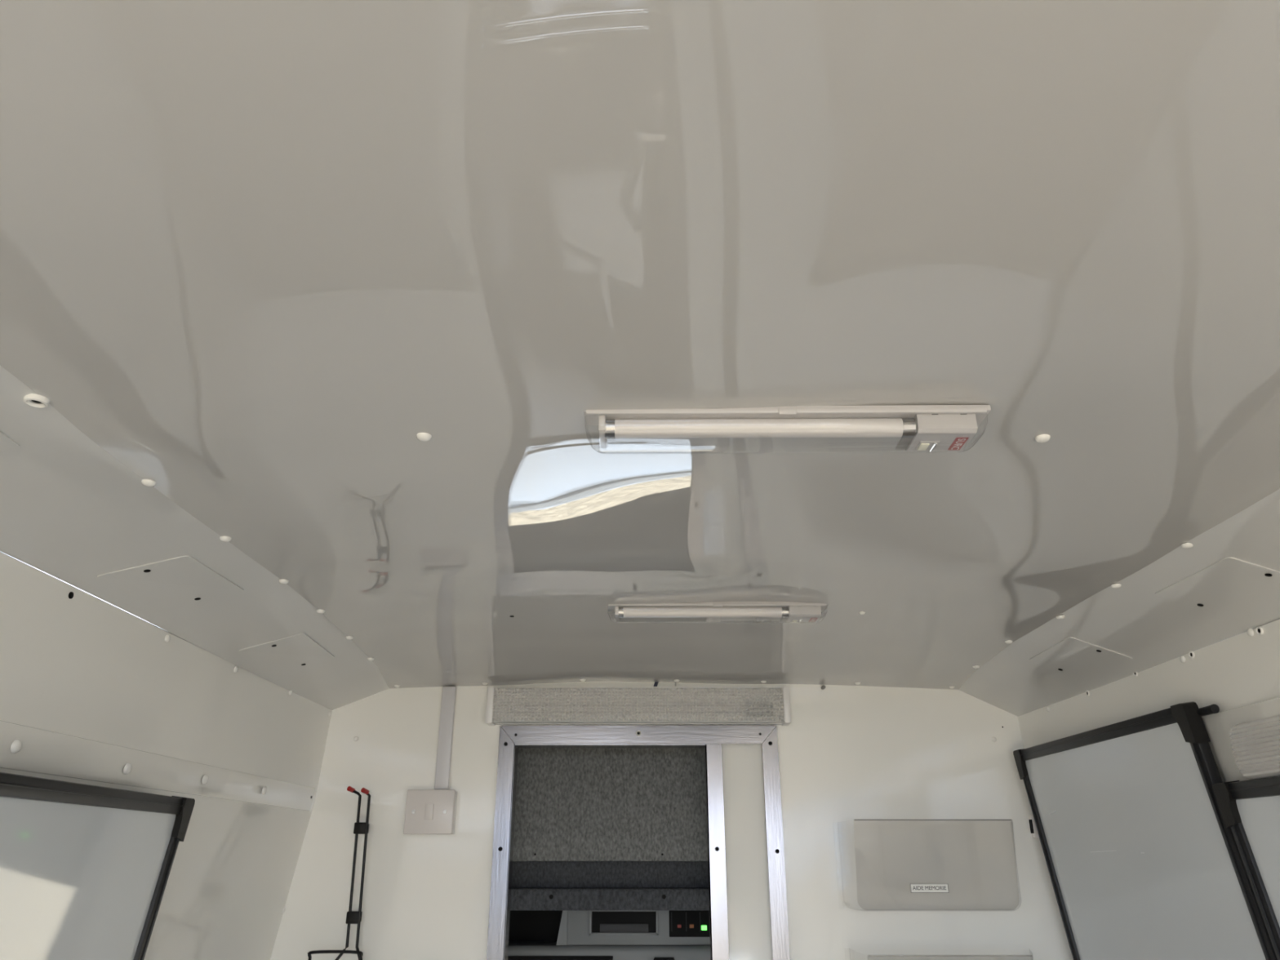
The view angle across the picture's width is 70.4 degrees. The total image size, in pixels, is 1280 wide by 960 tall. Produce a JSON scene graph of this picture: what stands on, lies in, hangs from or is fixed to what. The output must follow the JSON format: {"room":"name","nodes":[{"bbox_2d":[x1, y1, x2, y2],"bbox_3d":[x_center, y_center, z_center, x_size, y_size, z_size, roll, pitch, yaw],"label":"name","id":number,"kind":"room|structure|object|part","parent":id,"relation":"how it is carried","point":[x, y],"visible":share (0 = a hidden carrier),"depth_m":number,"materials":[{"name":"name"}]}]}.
{"room":"van interior","nodes":[
{"label":"van interior","id":0,"kind":"room"},
{"bbox_2d":[0,551,155,626],"bbox_3d":[0.075,-0.091,0.758,2.050,0.030,4.470,0,-23,0],"label":"structure","id":1,"kind":"structure","parent":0,"point":[0,551],"depth_m":1.32,"materials":[{"name":"white paint"}]},
{"bbox_2d":[0,551,205,650],"bbox_3d":[-0.785,0.683,0.003,0.030,1.940,3.670,0,-23,0],"label":"structure","id":2,"kind":"structure","parent":0,"point":[1,552],"depth_m":1.31,"materials":[{"name":"white paint"}]},
{"bbox_2d":[0,551,332,959],"bbox_3d":[-0.678,0.930,0.503,0.151,1.869,2.004,0,-23,0],"label":"wall","id":3,"kind":"structure","parent":0,"point":[73,663],"depth_m":1.25,"materials":[{"name":"laminate"}]},
{"bbox_2d":[0,772,195,959],"bbox_3d":[-0.607,0.516,0.522,0.106,0.696,1.125,1,-23,-2],"label":"whiteboard","id":4,"kind":"object","parent":3,"relation":"attached to","point":[85,869],"visible":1,"depth_m":0.95,"materials":[{"name":"plastic"}]},
{"bbox_3d":[-0.566,0.206,0.652,0.017,0.021,1.083,1,-23,-2],"label":"frame rail","id":5,"kind":"part","parent":4,"relation":"part of","materials":[{"name":"black metal"}]},
{"bbox_2d":[0,720,315,810],"bbox_3d":[-0.613,0.218,0.786,0.012,0.041,1.980,0,-23,0],"label":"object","id":6,"kind":"structure","parent":3,"relation":"attached to","point":[22,748],"depth_m":1.09,"materials":[{"name":"plastic"}]},
{"bbox_2d":[0,0,1279,689],"bbox_3d":[0.067,-0.247,0.251,1.130,0.043,3.374,0,-23,0],"label":"ceiling","id":7,"kind":"structure","parent":0,"point":[351,286],"depth_m":0.58,"materials":[{"name":"plastic"}]},
{"bbox_2d":[0,365,389,710],"bbox_3d":[-0.521,-0.215,0.238,0.169,0.048,3.374,0,-23,0],"label":"ceiling panel","id":8,"kind":"structure","parent":7,"relation":"attached to","point":[71,511],"depth_m":0.95,"materials":[{"name":"plastic"}]},
{"bbox_3d":[-0.530,-0.045,0.633,0.095,0.027,0.155,0,-23,0],"label":"access panel","id":9,"kind":"part","parent":8,"relation":"part of","materials":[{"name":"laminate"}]},
{"bbox_3d":[-0.530,0.119,1.034,0.095,0.028,0.150,0,-23,0],"label":"access panel","id":10,"kind":"part","parent":8,"relation":"part of","materials":[{"name":"plastic"}]},
{"bbox_3d":[-0.533,0.266,1.384,0.094,0.028,0.170,0,-23,0],"label":"access panel","id":11,"kind":"part","parent":8,"relation":"part of","materials":[{"name":"plastic"}]},
{"bbox_2d":[607,601,828,622],"bbox_3d":[0.113,0.195,1.336,0.323,0.024,0.047,0,-23,0],"label":"strip light","id":12,"kind":"object","parent":7,"relation":"in","point":[788,611],"visible":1,"depth_m":1.32,"materials":[{"name":"white plastic"}]},
{"bbox_2d":[607,601,828,612],"bbox_3d":[0.113,0.187,1.340,0.323,0.005,0.045,0,-23,0],"label":"tray","id":13,"kind":"object","parent":12,"relation":"on","point":[715,606],"depth_m":1.32,"materials":[{"name":"white metal"}]},
{"bbox_2d":[791,618,802,622],"bbox_3d":[0.231,0.208,1.339,0.016,0.003,0.016,0,-23,0],"label":"rocker switch","id":14,"kind":"object","parent":12,"relation":"attached to","point":[793,620],"depth_m":1.34,"materials":[{"name":"white plastic"}]},
{"bbox_2d":[583,404,991,453],"bbox_3d":[0.118,-0.040,0.745,0.327,0.025,0.048,0,-23,0],"label":"strip light","id":15,"kind":"object","parent":7,"relation":"in","point":[920,428],"visible":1,"depth_m":0.73,"materials":[{"name":"white plastic"}]},
{"bbox_2d":[583,404,991,427],"bbox_3d":[0.118,-0.049,0.749,0.327,0.005,0.046,0,-23,0],"label":"tray","id":16,"kind":"object","parent":15,"relation":"on","point":[875,415],"depth_m":0.73,"materials":[{"name":"white metal"}]},
{"bbox_2d":[915,440,939,451],"bbox_3d":[0.237,-0.028,0.747,0.016,0.003,0.016,0,-23,0],"label":"rocker switch","id":17,"kind":"object","parent":15,"relation":"attached to","point":[920,446],"depth_m":0.75,"materials":[{"name":"white plastic"}]},
{"bbox_2d":[959,488,1279,716],"bbox_3d":[0.663,-0.208,0.235,0.163,0.061,3.374,0,-23,0],"label":"ceiling panel","id":18,"kind":"structure","parent":7,"relation":"attached to","point":[1225,585],"depth_m":1.17,"materials":[{"name":"plastic"}]},
{"bbox_3d":[0.669,0.275,1.389,0.089,0.034,0.165,0,-23,0],"label":"access panel","id":19,"kind":"part","parent":18,"relation":"part of","materials":[{"name":"plastic"}]},
{"bbox_3d":[0.668,0.124,1.028,0.088,0.032,0.153,0,-23,0],"label":"access panel","id":20,"kind":"part","parent":18,"relation":"part of","materials":[{"name":"plastic"}]},
{"bbox_2d":[270,681,1073,959],"bbox_3d":[0.058,1.283,1.435,1.627,1.933,0.007,0,-23,0],"label":"wall","id":21,"kind":"structure","parent":0,"point":[847,753],"depth_m":1.70,"materials":[{"name":"paint"}]},
{"bbox_2d":[307,786,370,959],"bbox_3d":[-0.519,0.739,1.617,0.107,0.365,0.086,0,-23,0],"label":"wire rack","id":22,"kind":"object","parent":21,"relation":"attached to","point":[360,828],"visible":1,"depth_m":1.63,"materials":[{"name":"black metal"}]},
{"bbox_2d":[403,789,457,834],"bbox_3d":[-0.391,0.621,1.695,0.090,0.078,0.034,0,-23,0],"label":"light switch","id":23,"kind":"object","parent":21,"relation":"attached to","point":[428,811],"visible":1,"depth_m":1.68,"materials":[{"name":"white plastic"}]},
{"bbox_2d":[434,686,456,789],"bbox_3d":[-0.376,0.498,1.756,0.027,0.195,0.014,0,-23,0],"label":"duct","id":24,"kind":"object","parent":21,"relation":"attached to","point":[446,724],"visible":0.87,"depth_m":1.75,"materials":[{"name":"white plastic"}]},
{"bbox_2d":[486,725,790,959],"bbox_3d":[-0.003,1.382,1.548,0.539,1.837,0.340,0,-23,0],"label":"door frame","id":25,"kind":"structure","parent":21,"relation":"in","point":[748,911],"depth_m":1.70,"materials":[{"name":"metal"}]},
{"bbox_3d":[-0.003,0.505,1.782,0.537,0.037,0.050,0,-23,0],"label":"head rail","id":26,"kind":"part","parent":25,"relation":"part of","materials":[{"name":"metal"}]},
{"bbox_3d":[0.192,1.345,1.425,0.127,1.812,0.016,0,-23,0],"label":"sliding panel","id":27,"kind":"part","parent":25,"relation":"part of","materials":[{"name":"plastic"}]},
{"bbox_2d":[485,686,791,725],"bbox_3d":[-0.003,0.440,1.764,0.584,0.068,0.046,0,-23,0],"label":"roller blind","id":28,"kind":"object","parent":21,"relation":"attached to","point":[504,706],"visible":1,"depth_m":1.75,"materials":[{"name":"white fabric"}]},
{"bbox_2d":[845,819,1021,911],"bbox_3d":[0.529,0.686,1.615,0.333,0.148,0.130,0,-23,0],"label":"pocket","id":29,"kind":"object","parent":21,"relation":"attached to","point":[914,887],"visible":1,"depth_m":1.58,"materials":[{"name":"clear plastic"}]},
{"bbox_2d":[1029,949,1033,959],"bbox_3d":[0.531,0.889,1.531,0.330,0.166,0.130,0,-23,0],"label":"pocket","id":30,"kind":"object","parent":21,"relation":"attached to","point":[1030,952],"visible":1,"depth_m":1.58,"materials":[{"name":"clear plastic"}]},
{"bbox_2d":[1028,814,1039,838],"bbox_3d":[0.743,0.647,1.694,0.026,0.040,0.014,0,-23,0],"label":"latch","id":31,"kind":"object","parent":21,"relation":"attached to","point":[1033,830],"depth_m":1.69,"materials":[{"name":"white plastic"}]},
{"bbox_2d":[1017,618,1279,782],"bbox_3d":[0.803,0.675,-0.123,0.132,1.859,3.391,0,-23,0],"label":"wall","id":32,"kind":"structure","parent":0,"point":[1242,669],"depth_m":1.24,"materials":[{"name":"plastic"}]},
{"bbox_2d":[1013,702,1277,959],"bbox_3d":[0.768,0.768,1.280,0.124,0.812,0.612,0,-23,0],"label":"whiteboard","id":33,"kind":"object","parent":32,"relation":"attached to","point":[1143,860],"visible":1,"depth_m":1.32,"materials":[{"name":"plastic"}]},
{"bbox_3d":[0.718,0.411,1.446,0.017,0.021,0.539,0,-23,0],"label":"frame rail","id":34,"kind":"part","parent":33,"relation":"part of","materials":[{"name":"black metal"}]},
{"bbox_2d":[1203,697,1279,782],"bbox_3d":[0.751,-0.135,-0.128,0.037,0.190,2.760,0,-23,0],"label":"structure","id":35,"kind":"structure","parent":32,"relation":"attached to","point":[1219,725],"depth_m":1.13,"materials":[{"name":"plastic"}]},
{"bbox_2d":[1229,714,1279,779],"bbox_3d":[0.728,0.270,0.955,0.025,0.068,0.330,0,-23,0],"label":"vent","id":36,"kind":"object","parent":35,"relation":"attached to","point":[1255,744],"visible":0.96,"depth_m":1.05,"materials":[{"name":"white plastic"}]},
{"bbox_2d":[1212,776,1279,959],"bbox_3d":[0.771,0.525,0.564,0.111,0.710,0.947,0,-23,0],"label":"whiteboard","id":37,"kind":"object","parent":32,"relation":"attached to","point":[1251,808],"visible":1,"depth_m":1.07,"materials":[{"name":"plastic"}]},
{"bbox_3d":[0.728,0.208,0.696,0.017,0.021,0.905,0,-23,0],"label":"frame rail","id":38,"kind":"part","parent":37,"relation":"part of","materials":[{"name":"black metal"}]},
{"bbox_3d":[0.090,0.878,2.343,1.780,0.560,0.040,0,-23,0],"label":"structure","id":39,"kind":"structure","parent":0,"visible":0},
{"bbox_2d":[507,910,710,959],"bbox_3d":[0.090,1.069,2.155,1.620,0.132,0.200,0,-23,0],"label":"console","id":40,"kind":"object","parent":39,"relation":"attached to","point":[534,935],"visible":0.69,"depth_m":2.08,"materials":[{"name":"grey plastic"}]},
{"bbox_3d":[-0.037,1.017,2.086,0.159,0.055,0.009,0,-23,0],"label":"slot frame","id":41,"kind":"part","parent":40,"relation":"part of","materials":[{"name":"grey plastic"}]},
{"bbox_2d":[600,924,648,932],"bbox_3d":[-0.036,1.028,2.080,0.112,0.018,0.003,0,-23,0],"label":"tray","id":42,"kind":"object","parent":40,"relation":"on","point":[603,927],"depth_m":2.08,"materials":[{"name":"plastic"}]},
{"bbox_2d":[669,910,709,937],"bbox_3d":[0.162,1.011,2.090,0.190,0.075,0.005,0,-23,0],"label":"switch","id":43,"kind":"object","parent":40,"relation":"attached to","point":[682,923],"depth_m":2.08,"materials":[{"name":"black plastic"}]}
]}

